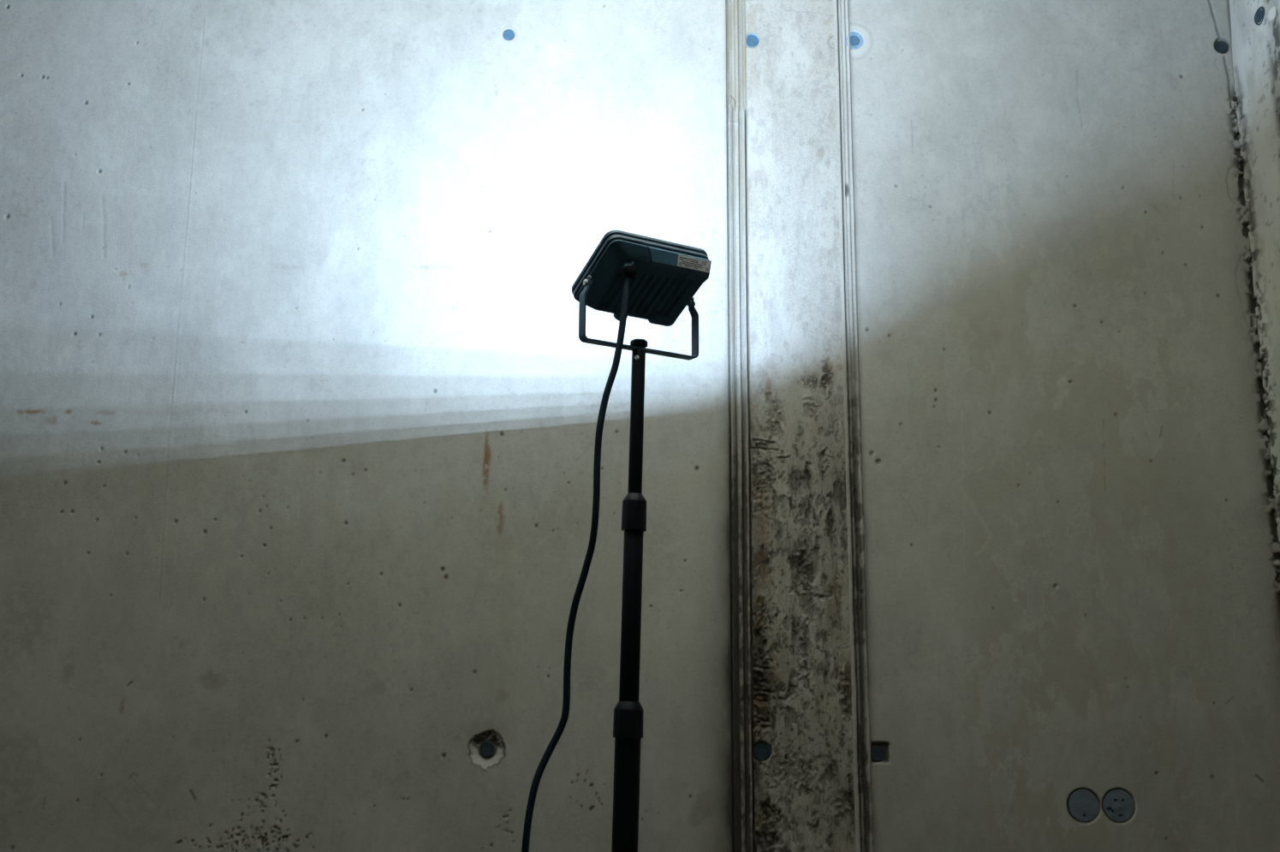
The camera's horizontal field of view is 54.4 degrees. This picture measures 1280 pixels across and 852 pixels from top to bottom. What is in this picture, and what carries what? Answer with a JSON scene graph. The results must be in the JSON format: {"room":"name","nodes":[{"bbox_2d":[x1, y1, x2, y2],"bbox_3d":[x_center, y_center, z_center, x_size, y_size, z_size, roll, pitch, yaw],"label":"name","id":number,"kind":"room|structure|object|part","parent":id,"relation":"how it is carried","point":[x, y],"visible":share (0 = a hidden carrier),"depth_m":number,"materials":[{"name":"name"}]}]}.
{"room":"construction site","nodes":[
{"label":"construction site","id":0,"kind":"room"},
{"bbox_2d":[0,0,1279,851],"bbox_3d":[-1.386,0.277,2.950,6.145,3.120,0.254,1,-12,-1],"label":"wall","id":1,"kind":"structure","parent":0,"point":[961,469],"depth_m":2.91,"materials":[{"name":"concrete"}]},
{"bbox_3d":[-2.025,0.247,2.823,4.463,3.120,0.015,1,-12,-1],"label":"concrete panel","id":2,"kind":"part","parent":1,"relation":"part of","materials":[{"name":"grey concrete"}]},
{"bbox_2d":[480,741,494,756],"bbox_3d":[-0.339,0.718,2.768,0.033,0.033,0.012,1,-12,-1],"label":"plug","id":3,"kind":"object","parent":1,"relation":"attached to","point":[487,748],"visible":1,"depth_m":2.76,"materials":[{"name":"grey plastic"}]},
{"bbox_2d":[502,29,514,40],"bbox_3d":[-0.328,-0.976,3.109,0.028,0.028,0.012,1,-12,-1],"label":"plug","id":4,"kind":"object","parent":1,"relation":"attached to","point":[508,34],"visible":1,"depth_m":3.10,"materials":[{"name":"blue plastic"}]},
{"bbox_2d":[745,33,760,47],"bbox_3d":[0.282,-0.966,3.124,0.039,0.039,0.013,1,-12,-1],"label":"plug","id":5,"kind":"object","parent":1,"relation":"attached to","point":[753,39],"visible":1,"depth_m":3.12,"materials":[{"name":"blue plastic"}]},
{"bbox_2d":[753,742,771,761],"bbox_3d":[0.273,0.727,2.781,0.040,0.040,0.012,1,-12,-1],"label":"plug","id":6,"kind":"object","parent":1,"relation":"attached to","point":[762,751],"visible":1,"depth_m":2.77,"materials":[{"name":"grey plastic"}]},
{"bbox_2d":[845,31,863,48],"bbox_3d":[0.538,-0.967,3.125,0.047,0.047,0.013,1,-12,-1],"label":"plug","id":7,"kind":"object","parent":1,"relation":"attached to","point":[854,38],"visible":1,"depth_m":3.12,"materials":[{"name":"blue plastic"}]},
{"bbox_2d":[870,745,884,762],"bbox_3d":[0.529,0.733,2.782,0.035,0.035,0.012,1,-12,-1],"label":"plug","id":8,"kind":"object","parent":1,"relation":"attached to","point":[877,752],"visible":1,"depth_m":2.78,"materials":[{"name":"grey plastic"}]},
{"bbox_3d":[1.003,0.279,2.878,0.971,3.120,0.011,1,-12,-1],"label":"concrete panel","id":9,"kind":"part","parent":1,"relation":"part of","materials":[{"name":"grey concrete"}]},
{"bbox_2d":[1067,789,1098,821],"bbox_3d":[0.984,0.843,2.764,0.069,0.069,0.011,1,-12,-1],"label":"lid","id":10,"kind":"object","parent":1,"relation":"attached to","point":[1082,804],"visible":1,"depth_m":2.76,"materials":[{"name":"grey plastic"}]},
{"bbox_2d":[1102,789,1133,821],"bbox_3d":[1.062,0.844,2.766,0.069,0.069,0.011,1,-12,-1],"label":"lid","id":11,"kind":"object","parent":1,"relation":"attached to","point":[1117,804],"visible":1,"depth_m":2.76,"materials":[{"name":"grey plastic"}]},
{"bbox_2d":[1214,41,1227,53],"bbox_3d":[1.466,-0.954,3.144,0.033,0.033,0.012,1,-12,-1],"label":"plug","id":12,"kind":"object","parent":1,"relation":"attached to","point":[1221,47],"visible":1,"depth_m":3.14,"materials":[{"name":"grey plastic"}]},
{"bbox_2d":[1229,0,1279,541],"bbox_3d":[1.614,0.233,2.631,0.258,3.120,0.580,1,-12,-1],"label":"wall","id":13,"kind":"structure","parent":0,"point":[1255,48],"depth_m":2.98,"materials":[{"name":"concrete"}]},
{"bbox_2d":[1254,5,1264,25],"bbox_3d":[1.504,-0.991,3.012,0.013,0.044,0.044,1,-12,-1],"label":"plug","id":14,"kind":"object","parent":13,"relation":"attached to","point":[1259,14],"visible":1,"depth_m":3.01,"materials":[{"name":"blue plastic"}]},
{"bbox_3d":[-1.310,1.298,-0.344,6.195,0.200,6.300,1,-12,-1],"label":"floor","id":15,"kind":"structure","parent":0,"visible":0},
{"bbox_2d":[611,339,647,851],"bbox_3d":[-0.020,0.732,1.974,0.933,1.857,0.852,1,-12,-1],"label":"stand","id":16,"kind":"object","parent":15,"relation":"on","point":[628,712],"visible":0.99,"depth_m":2.15,"materials":[{"name":"black metal"}]},
{"bbox_2d":[521,229,711,851],"bbox_3d":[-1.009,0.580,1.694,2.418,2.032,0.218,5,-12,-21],"label":"floodlight","id":17,"kind":"object","parent":16,"relation":"attached to","point":[627,274],"visible":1,"depth_m":2.23,"materials":[{"name":"metal"}]},
{"bbox_3d":[0.082,-0.241,2.329,0.026,0.080,0.130,8,-14,-31],"label":"rail","id":18,"kind":"part","parent":17,"relation":"part of","materials":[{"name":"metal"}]},
{"bbox_2d":[678,256,708,271],"bbox_3d":[0.098,-0.295,2.265,0.056,0.014,0.036,1,-12,-1],"label":"print","id":19,"kind":"object","parent":17,"relation":"on","point":[686,264],"depth_m":2.27},
{"bbox_3d":[-0.002,-0.146,2.265,0.032,0.021,0.032,1,-12,-1],"label":"clamp knob","id":20,"kind":"part","parent":16,"relation":"part of","materials":[{"name":"black plastic"}]}
]}

